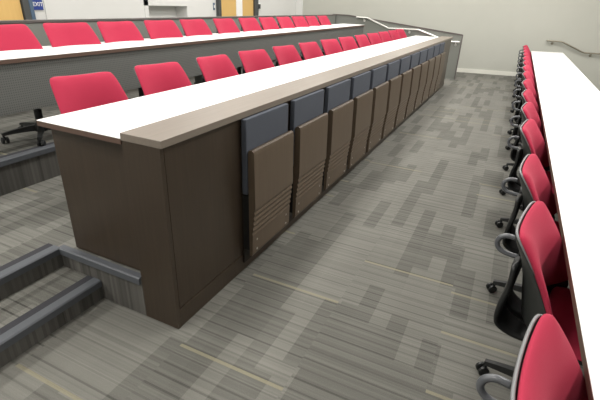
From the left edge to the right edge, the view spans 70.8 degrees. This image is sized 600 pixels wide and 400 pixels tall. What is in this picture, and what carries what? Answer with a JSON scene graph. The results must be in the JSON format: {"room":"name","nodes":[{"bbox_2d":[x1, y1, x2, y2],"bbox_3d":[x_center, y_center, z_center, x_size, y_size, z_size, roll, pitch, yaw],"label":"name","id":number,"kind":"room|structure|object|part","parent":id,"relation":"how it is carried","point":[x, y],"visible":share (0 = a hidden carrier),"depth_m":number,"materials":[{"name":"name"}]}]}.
{"room":"lecture hall","nodes":[
{"label":"lecture hall","id":0,"kind":"room"},
{"bbox_2d":[0,266,103,367],"bbox_3d":[-2.279,1.314,0.684,0.310,0.125,4.499,14,27,22],"label":"floor","id":1,"kind":"structure","parent":0,"point":[27,298],"depth_m":2.28,"materials":[{"name":"grey carpet"}]},
{"bbox_2d":[0,275,101,351],"bbox_3d":[-2.176,1.294,0.618,0.107,0.043,4.496,14,27,22],"label":"trim","id":2,"kind":"structure","parent":1,"relation":"attached to","point":[41,314],"depth_m":2.19,"materials":[{"name":"grey rubber"}]},
{"bbox_2d":[0,175,146,315],"bbox_3d":[-0.253,-0.684,4.984,1.800,0.250,14.800,14,27,22],"label":"floor","id":3,"kind":"structure","parent":0,"point":[32,217],"depth_m":2.60,"materials":[{"name":"grey carpet"}]},
{"bbox_2d":[0,243,59,285],"bbox_3d":[-2.449,1.113,0.684,0.107,0.043,4.500,14,27,22],"label":"trim","id":4,"kind":"structure","parent":3,"relation":"attached to","point":[23,264],"depth_m":2.37,"materials":[{"name":"grey rubber"}]},
{"bbox_2d":[50,72,127,113],"bbox_3d":[-1.338,-0.404,2.960,0.637,0.875,0.600,19,30,32],"label":"chair","id":5,"kind":"object","parent":3,"relation":"on","point":[72,93],"visible":0.3,"depth_m":2.89,"materials":[{"name":"red fabric"}]},
{"bbox_2d":[59,245,140,284],"bbox_3d":[-1.141,0.363,2.404,0.638,0.043,0.042,14,27,22],"label":"trim","id":6,"kind":"structure","parent":3,"relation":"attached to","point":[114,269],"depth_m":2.38,"materials":[{"name":"grey rubber"}]},
{"bbox_2d":[134,62,191,95],"bbox_3d":[-1.021,-0.669,3.554,0.637,0.875,0.600,18,29,30],"label":"chair","id":7,"kind":"object","parent":3,"relation":"on","point":[160,77],"visible":0.39,"depth_m":3.48,"materials":[{"name":"red fabric"}]},
{"bbox_2d":[196,54,238,82],"bbox_3d":[-0.689,-0.947,4.177,0.637,0.875,0.600,16,28,26],"label":"chair","id":8,"kind":"object","parent":3,"relation":"on","point":[215,67],"visible":0.31,"depth_m":4.10,"materials":[{"name":"red fabric"}]},
{"bbox_2d":[238,49,273,73],"bbox_3d":[-0.382,-1.208,4.762,0.637,0.875,0.600,19,30,31],"label":"chair","id":9,"kind":"object","parent":3,"relation":"on","point":[251,60],"visible":0.32,"depth_m":4.70,"materials":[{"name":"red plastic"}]},
{"bbox_2d":[272,45,301,66],"bbox_3d":[-0.054,-1.483,5.378,0.637,0.875,0.600,18,29,30],"label":"chair","id":10,"kind":"object","parent":3,"relation":"on","point":[287,54],"visible":0.41,"depth_m":5.31,"materials":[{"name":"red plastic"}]},
{"bbox_2d":[298,42,323,60],"bbox_3d":[0.260,-1.748,5.971,0.637,0.875,0.600,18,29,30],"label":"chair","id":11,"kind":"object","parent":3,"relation":"on","point":[309,50],"visible":0.31,"depth_m":5.91,"materials":[{"name":"red fabric"}]},
{"bbox_2d":[320,39,342,55],"bbox_3d":[0.589,-2.027,6.597,0.637,0.875,0.600,20,30,33],"label":"chair","id":12,"kind":"object","parent":3,"relation":"on","point":[329,46],"visible":0.31,"depth_m":6.55,"materials":[{"name":"red fabric"}]},
{"bbox_2d":[338,36,357,51],"bbox_3d":[0.920,-2.305,7.221,0.637,0.875,0.600,20,30,33],"label":"chair","id":13,"kind":"object","parent":3,"relation":"on","point":[346,43],"visible":0.22,"depth_m":7.17,"materials":[{"name":"red fabric"}]},
{"bbox_2d":[354,34,370,47],"bbox_3d":[1.264,-2.591,7.863,0.637,0.875,0.600,17,29,28],"label":"chair","id":14,"kind":"object","parent":3,"relation":"on","point":[362,40],"visible":0.25,"depth_m":7.80,"materials":[{"name":"red fabric"}]},
{"bbox_2d":[366,33,381,44],"bbox_3d":[1.586,-2.865,8.475,0.637,0.875,0.600,19,30,32],"label":"chair","id":15,"kind":"object","parent":3,"relation":"on","point":[374,38],"visible":0.3,"depth_m":8.43,"materials":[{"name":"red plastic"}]},
{"bbox_2d":[378,31,391,42],"bbox_3d":[1.921,-3.147,9.107,0.637,0.875,0.600,19,30,32],"label":"chair","id":16,"kind":"object","parent":3,"relation":"on","point":[385,37],"visible":0.21,"depth_m":9.07,"materials":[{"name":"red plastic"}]},
{"bbox_2d":[388,30,399,40],"bbox_3d":[2.255,-3.425,9.732,0.637,0.875,0.600,17,29,28],"label":"chair","id":17,"kind":"object","parent":3,"relation":"on","point":[393,34],"visible":0.14,"depth_m":9.69,"materials":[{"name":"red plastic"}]},
{"bbox_2d":[395,29,406,38],"bbox_3d":[2.561,-3.684,10.313,0.637,0.875,0.600,18,29,30],"label":"chair","id":18,"kind":"object","parent":3,"relation":"on","point":[401,33],"visible":0.2,"depth_m":10.28,"materials":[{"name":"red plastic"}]},
{"bbox_2d":[0,55,300,195],"bbox_3d":[-2.096,-1.525,6.314,2.890,0.500,15.998,14,27,22],"label":"floor","id":19,"kind":"structure","parent":0,"point":[19,175],"depth_m":3.40,"materials":[{"name":"grey carpet"}]},
{"bbox_2d":[0,24,50,145],"bbox_3d":[-2.229,-0.950,3.452,0.637,0.875,0.600,15,28,25],"label":"chair","id":20,"kind":"object","parent":19,"relation":"on","point":[12,36],"visible":0.36,"depth_m":3.45,"materials":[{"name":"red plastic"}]},
{"bbox_3d":[-2.303,-0.574,3.466,0.253,0.056,0.052,-20,33,-39],"label":"leg","id":21,"kind":"part","parent":20,"relation":"part of","materials":[{"name":"black plastic"}]},
{"bbox_2d":[0,24,42,50],"bbox_3d":[-2.325,-1.203,3.391,0.234,0.372,0.516,15,28,25],"label":"backrest cushion","id":22,"kind":"object","parent":20,"relation":"on","point":[12,36],"depth_m":3.45,"materials":[{"name":"fabric"}]},
{"bbox_3d":[-2.328,-0.655,3.636,0.253,0.056,0.052,15,28,25],"label":"leg","id":23,"kind":"part","parent":20,"relation":"part of","materials":[{"name":"black plastic"}]},
{"bbox_3d":[-2.117,-0.553,3.438,0.052,0.056,0.253,-10,28,-24],"label":"leg","id":24,"kind":"part","parent":20,"relation":"part of","materials":[{"name":"black plastic"}]},
{"bbox_2d":[0,142,55,166],"bbox_3d":[-0.105,-2.041,7.037,0.107,0.043,10.300,14,27,22],"label":"trim","id":25,"kind":"structure","parent":19,"relation":"attached to","point":[32,152],"depth_m":3.23,"materials":[{"name":"grey rubber"}]},
{"bbox_2d":[43,22,100,46],"bbox_3d":[-1.982,-1.179,3.963,0.637,0.875,0.600,16,28,26],"label":"chair","id":26,"kind":"object","parent":19,"relation":"on","point":[78,33],"visible":0.33,"depth_m":3.88,"materials":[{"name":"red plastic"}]},
{"bbox_2d":[97,21,144,98],"bbox_3d":[-1.745,-1.400,4.456,0.637,0.875,0.600,15,28,25],"label":"chair","id":27,"kind":"object","parent":19,"relation":"on","point":[118,31],"visible":0.33,"depth_m":4.39,"materials":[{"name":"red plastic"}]},
{"bbox_2d":[97,21,144,42],"bbox_3d":[-1.839,-1.653,4.396,0.234,0.372,0.516,15,28,25],"label":"backrest cushion","id":28,"kind":"object","parent":27,"relation":"on","point":[118,31],"depth_m":4.38,"materials":[{"name":"fabric"}]},
{"bbox_2d":[144,20,182,38],"bbox_3d":[-1.481,-1.644,5.001,0.637,0.875,0.600,16,28,27],"label":"chair","id":29,"kind":"object","parent":19,"relation":"on","point":[156,29],"visible":0.27,"depth_m":4.93,"materials":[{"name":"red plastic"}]},
{"bbox_2d":[0,14,335,77],"bbox_3d":[-1.258,-2.717,7.330,0.072,0.860,10.286,13,27,22],"label":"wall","id":30,"kind":"structure","parent":19,"relation":"on","point":[36,26],"depth_m":5.25,"materials":[{"name":"red fabric"}]},
{"bbox_2d":[0,24,364,115],"bbox_3d":[-0.615,-2.271,6.642,0.550,0.687,9.310,13,27,21],"label":"desk","id":31,"kind":"object","parent":19,"relation":"on","point":[25,75],"visible":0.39,"depth_m":3.97,"materials":[{"name":"white laminate"}]},
{"bbox_2d":[0,24,359,59],"bbox_3d":[-0.602,-2.580,6.497,0.550,0.004,9.310,13,27,21],"label":"countertop","id":32,"kind":"structure","parent":31,"relation":"on","point":[47,50],"depth_m":4.26,"materials":[{"name":"white laminate"}]},
{"bbox_3d":[-1.214,-1.626,5.249,0.270,0.654,0.060,13,27,21],"label":"leg","id":33,"kind":"part","parent":31,"relation":"part of","materials":[{"name":"laminate"}]},
{"bbox_2d":[179,19,212,84],"bbox_3d":[-1.229,-1.879,5.526,0.637,0.875,0.600,15,28,25],"label":"chair","id":34,"kind":"object","parent":19,"relation":"on","point":[191,27],"visible":0.35,"depth_m":5.45,"materials":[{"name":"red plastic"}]},
{"bbox_2d":[180,19,212,35],"bbox_3d":[-1.323,-2.132,5.466,0.234,0.372,0.516,15,28,25],"label":"backrest cushion","id":35,"kind":"object","parent":34,"relation":"on","point":[191,27],"depth_m":5.45,"materials":[{"name":"fabric"}]},
{"bbox_2d":[212,18,240,74],"bbox_3d":[-0.939,-2.148,6.127,0.637,0.875,0.600,15,28,25],"label":"chair","id":36,"kind":"object","parent":19,"relation":"on","point":[226,25],"visible":0.32,"depth_m":6.07,"materials":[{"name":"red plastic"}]},
{"bbox_2d":[213,18,240,33],"bbox_3d":[-1.034,-2.401,6.065,0.234,0.372,0.516,15,28,25],"label":"backrest cushion","id":37,"kind":"object","parent":36,"relation":"on","point":[226,25],"depth_m":6.06,"materials":[{"name":"fabric"}]},
{"bbox_2d":[238,18,262,31],"bbox_3d":[-0.668,-2.400,6.688,0.637,0.875,0.600,16,28,26],"label":"chair","id":38,"kind":"object","parent":19,"relation":"on","point":[247,24],"visible":0.33,"depth_m":6.62,"materials":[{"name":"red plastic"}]},
{"bbox_2d":[258,17,279,66],"bbox_3d":[-0.410,-2.639,7.222,0.637,0.875,0.600,15,28,25],"label":"chair","id":39,"kind":"object","parent":19,"relation":"on","point":[267,23],"visible":0.29,"depth_m":7.15,"materials":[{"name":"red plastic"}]},
{"bbox_2d":[259,17,279,29],"bbox_3d":[-0.505,-2.892,7.161,0.234,0.372,0.516,15,28,25],"label":"backrest cushion","id":40,"kind":"object","parent":39,"relation":"on","point":[267,23],"depth_m":7.15,"materials":[{"name":"fabric"}]},
{"bbox_2d":[276,17,294,28],"bbox_3d":[-0.148,-2.883,7.765,0.637,0.875,0.600,15,28,25],"label":"chair","id":41,"kind":"object","parent":19,"relation":"on","point":[283,22],"visible":0.31,"depth_m":7.69,"materials":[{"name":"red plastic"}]},
{"bbox_2d":[291,16,308,27],"bbox_3d":[0.112,-3.123,8.302,0.637,0.875,0.600,17,29,27],"label":"chair","id":42,"kind":"object","parent":19,"relation":"on","point":[298,21],"visible":0.27,"depth_m":8.24,"materials":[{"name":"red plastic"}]},
{"bbox_2d":[305,16,319,25],"bbox_3d":[0.372,-3.366,8.843,0.637,0.875,0.600,15,28,25],"label":"chair","id":43,"kind":"object","parent":19,"relation":"on","point":[311,20],"visible":0.24,"depth_m":8.78,"materials":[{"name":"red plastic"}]},
{"bbox_2d":[317,16,330,24],"bbox_3d":[0.647,-3.620,9.412,0.637,0.875,0.600,15,28,26],"label":"chair","id":44,"kind":"object","parent":19,"relation":"on","point":[323,20],"visible":0.23,"depth_m":9.36,"materials":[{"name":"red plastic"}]},
{"bbox_2d":[34,0,295,19],"bbox_3d":[-3.590,-3.303,5.962,0.300,3.900,15.420,14,27,22],"label":"wall","id":45,"kind":"structure","parent":0,"point":[59,9],"depth_m":7.25,"materials":[{"name":"white paint"}]},
{"bbox_2d":[0,0,35,19],"bbox_3d":[-3.890,-2.540,5.144,0.110,2.190,1.255,14,27,22],"label":"door","id":46,"kind":"structure","parent":45,"relation":"in","point":[9,9],"depth_m":5.58,"materials":[{"name":"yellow wood"}]},
{"bbox_3d":[-3.921,-2.535,5.129,0.069,2.190,1.200,14,27,22],"label":"frame","id":47,"kind":"part","parent":46,"relation":"part of","materials":[{"name":"grey metal"}]},
{"bbox_2d":[32,0,43,9],"bbox_3d":[-3.615,-2.774,5.785,0.015,0.310,0.150,14,27,22],"label":"exit sign","id":48,"kind":"object","parent":45,"relation":"attached to","point":[37,4],"visible":0.9,"depth_m":5.83,"materials":[{"name":"blue plastic"}]},
{"bbox_2d":[43,0,50,18],"bbox_3d":[-3.535,-3.410,5.617,0.015,3.390,0.060,14,27,22],"label":"trim","id":49,"kind":"structure","parent":45,"relation":"attached to","point":[46,6],"depth_m":5.95,"materials":[{"name":"white paint"}]},
{"bbox_2d":[144,0,190,17],"bbox_3d":[-2.497,-3.269,8.159,0.014,1.060,1.240,14,27,22],"label":"trim","id":50,"kind":"structure","parent":45,"relation":"attached to","point":[147,3],"depth_m":7.86,"materials":[{"name":"white paint"}]},
{"bbox_2d":[216,0,258,15],"bbox_3d":[-1.428,-4.632,9.819,0.079,2.200,1.660,14,27,22],"label":"door","id":51,"kind":"structure","parent":45,"relation":"in","point":[223,7],"depth_m":9.82,"materials":[{"name":"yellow wood"}]},
{"bbox_3d":[-1.434,-4.606,9.858,0.048,2.120,0.250,14,27,22],"label":"white panel","id":52,"kind":"part","parent":51,"relation":"part of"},
{"bbox_2d":[0,72,584,399],"bbox_3d":[0.012,-0.809,6.041,7.200,0.400,16.860,14,27,22],"label":"floor","id":53,"kind":"structure","parent":0,"point":[378,290],"depth_m":2.49,"materials":[{"name":"grey carpet"}]},
{"bbox_2d":[36,36,452,328],"bbox_3d":[1.005,-1.546,5.982,0.822,1.060,9.178,14,27,22],"label":"desk","id":54,"kind":"object","parent":53,"relation":"on","point":[152,185],"visible":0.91,"depth_m":2.28,"materials":[{"name":"white laminate"}]},
{"bbox_3d":[-1.059,-0.002,2.260,0.551,0.742,0.030,14,27,22],"label":"panel","id":55,"kind":"part","parent":54,"relation":"part of","materials":[{"name":"brown wood"}]},
{"bbox_3d":[-0.734,0.209,2.123,0.227,1.024,0.022,14,27,22],"label":"post","id":56,"kind":"part","parent":54,"relation":"part of","materials":[{"name":"brown wood"}]},
{"bbox_2d":[36,36,436,138],"bbox_3d":[0.915,-2.026,5.814,0.580,0.004,9.174,14,27,22],"label":"countertop","id":57,"kind":"structure","parent":54,"relation":"on","point":[112,119],"depth_m":2.82,"materials":[{"name":"white laminate"}]},
{"bbox_2d":[240,103,293,262],"bbox_3d":[-0.203,-0.105,2.773,0.099,0.962,0.520,14,27,22],"label":"seat","id":58,"kind":"object","parent":54,"relation":"attached to","point":[267,144],"visible":1,"depth_m":2.66,"materials":[{"name":"brown wood"}]},
{"bbox_3d":[-0.243,-0.096,2.799,0.011,0.920,0.500,14,27,22],"label":"mount plate","id":59,"kind":"part","parent":58,"relation":"part of","materials":[{"name":"black metal"}]},
{"bbox_3d":[-0.334,0.145,2.655,0.040,0.380,0.012,14,27,22],"label":"hinge arm","id":60,"kind":"part","parent":58,"relation":"part of","materials":[{"name":"black plastic"}]},
{"bbox_3d":[-0.182,-0.051,2.786,0.048,0.716,0.508,14,27,22],"label":"seat panel","id":61,"kind":"part","parent":58,"relation":"part of","materials":[{"name":"brown wood"}]},
{"bbox_3d":[1.345,-1.510,5.837,0.047,0.901,9.140,14,27,22],"label":"panel","id":62,"kind":"part","parent":54,"relation":"part of","materials":[{"name":"brown wood"}]},
{"bbox_2d":[289,89,327,221],"bbox_3d":[0.064,-0.329,3.276,0.099,0.962,0.520,14,27,22],"label":"seat","id":63,"kind":"object","parent":54,"relation":"attached to","point":[308,122],"visible":0.85,"depth_m":3.18,"materials":[{"name":"brown wood"}]},
{"bbox_3d":[0.023,-0.320,3.302,0.011,0.920,0.500,14,27,22],"label":"mount plate","id":64,"kind":"part","parent":63,"relation":"part of","materials":[{"name":"black metal"}]},
{"bbox_3d":[-0.067,-0.079,3.158,0.040,0.380,0.012,14,27,22],"label":"hinge arm","id":65,"kind":"part","parent":63,"relation":"part of","materials":[{"name":"black plastic"}]},
{"bbox_3d":[1.325,-1.042,6.051,0.052,0.114,9.148,14,27,22],"label":"board","id":66,"kind":"part","parent":54,"relation":"part of","materials":[{"name":"brown wood"}]},
{"bbox_2d":[321,79,353,193],"bbox_3d":[0.330,-0.554,3.779,0.099,0.962,0.520,14,27,22],"label":"seat","id":67,"kind":"object","parent":54,"relation":"attached to","point":[338,106],"visible":0.87,"depth_m":3.68,"materials":[{"name":"brown wood"}]},
{"bbox_3d":[0.290,-0.544,3.805,0.011,0.920,0.500,14,27,22],"label":"mount plate","id":68,"kind":"part","parent":67,"relation":"part of","materials":[{"name":"black metal"}]},
{"bbox_2d":[346,71,372,170],"bbox_3d":[0.597,-0.778,4.282,0.099,0.962,0.520,14,27,22],"label":"seat","id":69,"kind":"object","parent":54,"relation":"attached to","point":[360,93],"visible":0.84,"depth_m":4.19,"materials":[{"name":"brown wood"}]},
{"bbox_2d":[365,65,388,153],"bbox_3d":[0.864,-1.003,4.785,0.099,0.962,0.520,14,27,22],"label":"seat","id":70,"kind":"object","parent":54,"relation":"attached to","point":[380,88],"visible":0.84,"depth_m":4.69,"materials":[{"name":"brown wood"}]},
{"bbox_2d":[380,60,401,140],"bbox_3d":[1.130,-1.227,5.288,0.099,0.962,0.520,14,27,22],"label":"seat","id":71,"kind":"object","parent":54,"relation":"attached to","point":[392,76],"visible":0.79,"depth_m":5.20,"materials":[{"name":"brown wood"}]},
{"bbox_2d":[393,56,411,128],"bbox_3d":[1.397,-1.452,5.791,0.099,0.962,0.520,14,27,22],"label":"seat","id":72,"kind":"object","parent":54,"relation":"attached to","point":[404,65],"visible":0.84,"depth_m":5.70,"materials":[{"name":"brown wood"}]},
{"bbox_2d":[404,52,420,118],"bbox_3d":[1.663,-1.676,6.294,0.099,0.962,0.520,14,27,22],"label":"seat","id":73,"kind":"object","parent":54,"relation":"attached to","point":[414,60],"visible":0.8,"depth_m":6.20,"materials":[{"name":"brown wood"}]},
{"bbox_2d":[413,49,428,110],"bbox_3d":[1.930,-1.900,6.797,0.099,0.962,0.520,14,27,22],"label":"seat","id":74,"kind":"object","parent":54,"relation":"attached to","point":[423,54],"visible":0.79,"depth_m":6.71,"materials":[{"name":"brown wood"}]},
{"bbox_2d":[421,46,434,103],"bbox_3d":[2.197,-2.125,7.300,0.099,0.962,0.520,14,27,22],"label":"seat","id":75,"kind":"object","parent":54,"relation":"attached to","point":[429,58],"visible":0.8,"depth_m":7.21,"materials":[{"name":"brown wood"}]},
{"bbox_2d":[428,44,440,96],"bbox_3d":[2.463,-2.349,7.803,0.099,0.962,0.520,14,27,22],"label":"seat","id":76,"kind":"object","parent":54,"relation":"attached to","point":[436,47],"visible":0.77,"depth_m":7.72,"materials":[{"name":"brown wood"}]},
{"bbox_2d":[434,42,445,91],"bbox_3d":[2.730,-2.574,8.306,0.099,0.962,0.520,14,27,22],"label":"seat","id":77,"kind":"object","parent":54,"relation":"attached to","point":[442,53],"visible":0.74,"depth_m":8.23,"materials":[{"name":"brown wood"}]},
{"bbox_2d":[335,14,462,79],"bbox_3d":[2.420,-4.058,11.102,3.435,1.372,0.086,14,27,22],"label":"wall","id":78,"kind":"structure","parent":53,"relation":"on","point":[370,26],"depth_m":10.74,"materials":[{"name":"grey paint"}]},
{"bbox_2d":[356,16,459,45],"bbox_3d":[2.695,-4.303,10.752,2.690,0.555,0.098,14,27,22],"label":"handrail","id":79,"kind":"object","parent":78,"relation":"attached to","point":[364,20],"visible":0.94,"depth_m":10.73,"materials":[{"name":"metal"}]},
{"bbox_3d":[3.949,-3.546,10.518,0.020,1.060,0.072,14,27,22],"label":"post","id":80,"kind":"part","parent":78,"relation":"part of","materials":[{"name":"grey paint"}]},
{"bbox_2d":[510,60,534,112],"bbox_3d":[3.966,-1.893,7.211,0.637,0.875,0.600,17,29,28],"label":"chair","id":81,"kind":"object","parent":53,"relation":"on","point":[526,62],"visible":0.26,"depth_m":7.21,"materials":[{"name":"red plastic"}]},
{"bbox_2d":[523,60,534,76],"bbox_3d":[3.875,-2.149,7.156,0.234,0.372,0.516,17,29,28],"label":"backrest cushion","id":82,"kind":"object","parent":81,"relation":"on","point":[526,62],"depth_m":7.21,"materials":[{"name":"fabric"}]},
{"bbox_2d":[512,53,532,97],"bbox_3d":[4.663,-2.480,8.525,0.637,0.875,0.600,17,29,28],"label":"chair","id":83,"kind":"object","parent":53,"relation":"on","point":[524,54],"visible":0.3,"depth_m":8.52,"materials":[{"name":"red fabric"}]},
{"bbox_2d":[514,45,530,80],"bbox_3d":[5.711,-3.361,10.501,0.637,0.875,0.600,19,30,31],"label":"chair","id":84,"kind":"object","parent":53,"relation":"on","point":[524,46],"visible":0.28,"depth_m":10.51,"materials":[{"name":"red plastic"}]},
{"bbox_2d":[511,56,534,103],"bbox_3d":[4.316,-2.187,7.869,0.637,0.875,0.600,18,29,30],"label":"chair","id":85,"kind":"object","parent":53,"relation":"on","point":[525,57],"visible":0.2,"depth_m":7.88,"materials":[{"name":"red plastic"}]},
{"bbox_2d":[523,56,534,75],"bbox_3d":[4.226,-2.444,7.817,0.234,0.372,0.516,18,29,30],"label":"backrest cushion","id":86,"kind":"object","parent":85,"relation":"on","point":[526,57],"depth_m":7.89,"materials":[{"name":"fabric"}]},
{"bbox_2d":[513,50,532,90],"bbox_3d":[5.012,-2.773,9.183,0.637,0.875,0.600,17,29,28],"label":"chair","id":87,"kind":"object","parent":53,"relation":"on","point":[524,51],"visible":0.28,"depth_m":9.19,"materials":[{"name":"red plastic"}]},
{"bbox_2d":[514,47,531,85],"bbox_3d":[5.363,-3.068,9.843,0.637,0.875,0.600,19,30,31],"label":"chair","id":88,"kind":"object","parent":53,"relation":"on","point":[525,48],"visible":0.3,"depth_m":9.85,"materials":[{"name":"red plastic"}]},
{"bbox_2d":[486,154,561,321],"bbox_3d":[1.430,0.241,2.426,0.637,0.875,0.600,17,29,28],"label":"chair","id":89,"kind":"object","parent":53,"relation":"on","point":[535,185],"visible":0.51,"depth_m":2.42,"materials":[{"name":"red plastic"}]},
{"bbox_3d":[1.335,0.533,2.615,0.253,0.056,0.052,17,29,28],"label":"leg","id":90,"kind":"part","parent":89,"relation":"part of","materials":[{"name":"black plastic"}]},
{"bbox_2d":[522,154,556,215],"bbox_3d":[1.339,-0.015,2.372,0.234,0.372,0.516,17,29,28],"label":"backrest cushion","id":91,"kind":"object","parent":89,"relation":"on","point":[536,186],"depth_m":2.41,"materials":[{"name":"fabric"}]},
{"bbox_2d":[554,221,561,238],"bbox_3d":[1.507,0.240,2.367,0.300,0.047,0.490,17,29,28],"label":"seat cushion","id":92,"kind":"object","parent":89,"relation":"on","point":[556,222],"depth_m":2.49,"materials":[{"name":"fabric"}]},
{"bbox_2d":[505,79,542,149],"bbox_3d":[2.899,-0.995,5.197,0.637,0.875,0.600,17,29,29],"label":"chair","id":93,"kind":"object","parent":53,"relation":"on","point":[526,84],"visible":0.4,"depth_m":5.21,"materials":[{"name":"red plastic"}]},
{"bbox_2d":[523,79,539,108],"bbox_3d":[2.808,-1.251,5.143,0.234,0.372,0.516,17,29,29],"label":"backrest cushion","id":94,"kind":"object","parent":93,"relation":"on","point":[527,84],"depth_m":5.21,"materials":[{"name":"fabric"}]},
{"bbox_2d":[507,71,540,133],"bbox_3d":[3.269,-1.306,5.895,0.637,0.875,0.600,17,29,28],"label":"chair","id":95,"kind":"object","parent":53,"relation":"on","point":[526,74],"visible":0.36,"depth_m":5.89,"materials":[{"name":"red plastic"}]},
{"bbox_2d":[523,71,537,96],"bbox_3d":[3.177,-1.562,5.840,0.234,0.372,0.516,17,29,28],"label":"backrest cushion","id":96,"kind":"object","parent":95,"relation":"on","point":[526,74],"depth_m":5.91,"materials":[{"name":"fabric"}]},
{"bbox_2d":[509,65,538,121],"bbox_3d":[3.619,-1.601,6.554,0.637,0.875,0.600,18,29,30],"label":"chair","id":97,"kind":"object","parent":53,"relation":"on","point":[526,67],"visible":0.29,"depth_m":6.56,"materials":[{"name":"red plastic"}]},
{"bbox_2d":[523,65,536,88],"bbox_3d":[3.529,-1.857,6.503,0.234,0.372,0.516,18,29,30],"label":"backrest cushion","id":98,"kind":"object","parent":97,"relation":"on","point":[525,68],"depth_m":6.58,"materials":[{"name":"fabric"}]},
{"bbox_2d":[495,119,554,227],"bbox_3d":[1.858,-0.119,3.233,0.637,0.875,0.600,18,29,29],"label":"chair","id":99,"kind":"object","parent":53,"relation":"on","point":[533,142],"visible":0.48,"depth_m":3.24,"materials":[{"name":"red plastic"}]},
{"bbox_3d":[1.764,0.173,3.424,0.253,0.056,0.052,18,29,29],"label":"leg","id":100,"kind":"part","parent":99,"relation":"part of","materials":[{"name":"black plastic"}]},
{"bbox_2d":[522,119,548,167],"bbox_3d":[1.768,-0.376,3.181,0.234,0.372,0.516,18,29,29],"label":"backrest cushion","id":101,"kind":"object","parent":99,"relation":"on","point":[533,142],"depth_m":3.23,"materials":[{"name":"fabric"}]},
{"bbox_2d":[545,171,553,193],"bbox_3d":[1.933,-0.119,3.172,0.300,0.047,0.490,18,29,29],"label":"seat cushion","id":102,"kind":"object","parent":99,"relation":"on","point":[548,173],"depth_m":3.21,"materials":[{"name":"fabric"}]},
{"bbox_2d":[502,89,549,170],"bbox_3d":[2.528,-0.683,4.498,0.637,0.875,0.600,17,29,28],"label":"chair","id":103,"kind":"object","parent":53,"relation":"on","point":[527,95],"visible":0.32,"depth_m":4.50,"materials":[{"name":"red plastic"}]},
{"bbox_2d":[523,89,541,122],"bbox_3d":[2.437,-0.939,4.443,0.234,0.372,0.516,17,29,28],"label":"backrest cushion","id":104,"kind":"object","parent":103,"relation":"on","point":[528,96],"depth_m":4.51,"materials":[{"name":"fabric"}]},
{"bbox_2d":[499,102,556,212],"bbox_3d":[2.189,-0.397,3.857,0.637,0.875,0.600,17,29,29],"label":"chair","id":105,"kind":"object","parent":53,"relation":"on","point":[528,111],"visible":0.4,"depth_m":3.85,"materials":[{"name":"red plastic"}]},
{"bbox_2d":[523,102,544,141],"bbox_3d":[2.098,-0.653,3.803,0.234,0.372,0.516,17,29,29],"label":"backrest cushion","id":106,"kind":"object","parent":105,"relation":"on","point":[529,111],"depth_m":3.86,"materials":[{"name":"fabric"}]},
{"bbox_2d":[475,201,582,376],"bbox_3d":[1.101,0.518,1.804,0.637,0.875,0.600,19,30,31],"label":"chair","id":107,"kind":"object","parent":53,"relation":"on","point":[541,258],"visible":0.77,"depth_m":1.79,"materials":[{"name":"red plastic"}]},
{"bbox_3d":[1.009,0.809,1.998,0.253,0.056,0.052,19,30,31],"label":"leg","id":108,"kind":"part","parent":107,"relation":"part of","materials":[{"name":"black plastic"}]},
{"bbox_2d":[519,201,567,314],"bbox_3d":[1.014,0.260,1.755,0.234,0.372,0.516,19,30,31],"label":"backrest cushion","id":109,"kind":"object","parent":107,"relation":"on","point":[542,262],"depth_m":1.76,"materials":[{"name":"fabric"}]},
{"bbox_2d":[549,286,581,360],"bbox_3d":[1.175,0.519,1.741,0.300,0.047,0.490,19,30,31],"label":"seat cushion","id":110,"kind":"object","parent":107,"relation":"on","point":[560,298],"depth_m":1.78,"materials":[{"name":"fabric"}]},
{"bbox_2d":[476,314,587,399],"bbox_3d":[0.730,0.831,1.105,0.637,0.875,0.600,18,29,30],"label":"chair","id":111,"kind":"object","parent":53,"relation":"on","point":[547,367],"visible":0.99,"depth_m":1.10,"materials":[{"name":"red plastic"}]},
{"bbox_2d":[517,314,587,399],"bbox_3d":[0.641,0.573,1.054,0.234,0.372,0.516,18,29,30],"label":"backrest cushion","id":112,"kind":"object","parent":111,"relation":"on","point":[548,368],"depth_m":1.10,"materials":[{"name":"fabric"}]},
{"bbox_2d":[531,51,599,399],"bbox_3d":[3.235,-0.907,5.201,0.719,0.740,13.759,14,27,22],"label":"desk","id":113,"kind":"object","parent":53,"relation":"on","point":[569,103],"visible":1,"depth_m":2.52,"materials":[{"name":"white laminate"}]},
{"bbox_2d":[303,0,599,90],"bbox_3d":[5.583,-5.042,11.217,12.328,4.500,0.196,8,26,12],"label":"wall","id":114,"kind":"structure","parent":0,"point":[494,32],"depth_m":11.37,"materials":[{"name":"grey paint"}]},
{"bbox_2d":[296,0,302,14],"bbox_3d":[0.007,-6.299,12.103,0.206,3.390,0.027,8,26,12],"label":"trim","id":115,"kind":"structure","parent":114,"relation":"attached to","point":[299,3],"depth_m":12.40,"materials":[{"name":"white paint"}]},
{"bbox_2d":[457,68,517,75],"bbox_3d":[5.276,-3.584,11.847,3.420,0.105,0.019,8,26,12],"label":"baseboard","id":116,"kind":"structure","parent":114,"relation":"attached to","point":[492,72],"depth_m":11.85,"materials":[{"name":"white paint"}]},
{"bbox_2d":[547,40,599,56],"bbox_3d":[7.884,-3.732,10.994,2.863,0.653,0.094,8,26,12],"label":"handrail","id":117,"kind":"object","parent":114,"relation":"attached to","point":[551,41],"visible":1,"depth_m":11.04,"materials":[{"name":"silver metal"}]}
]}

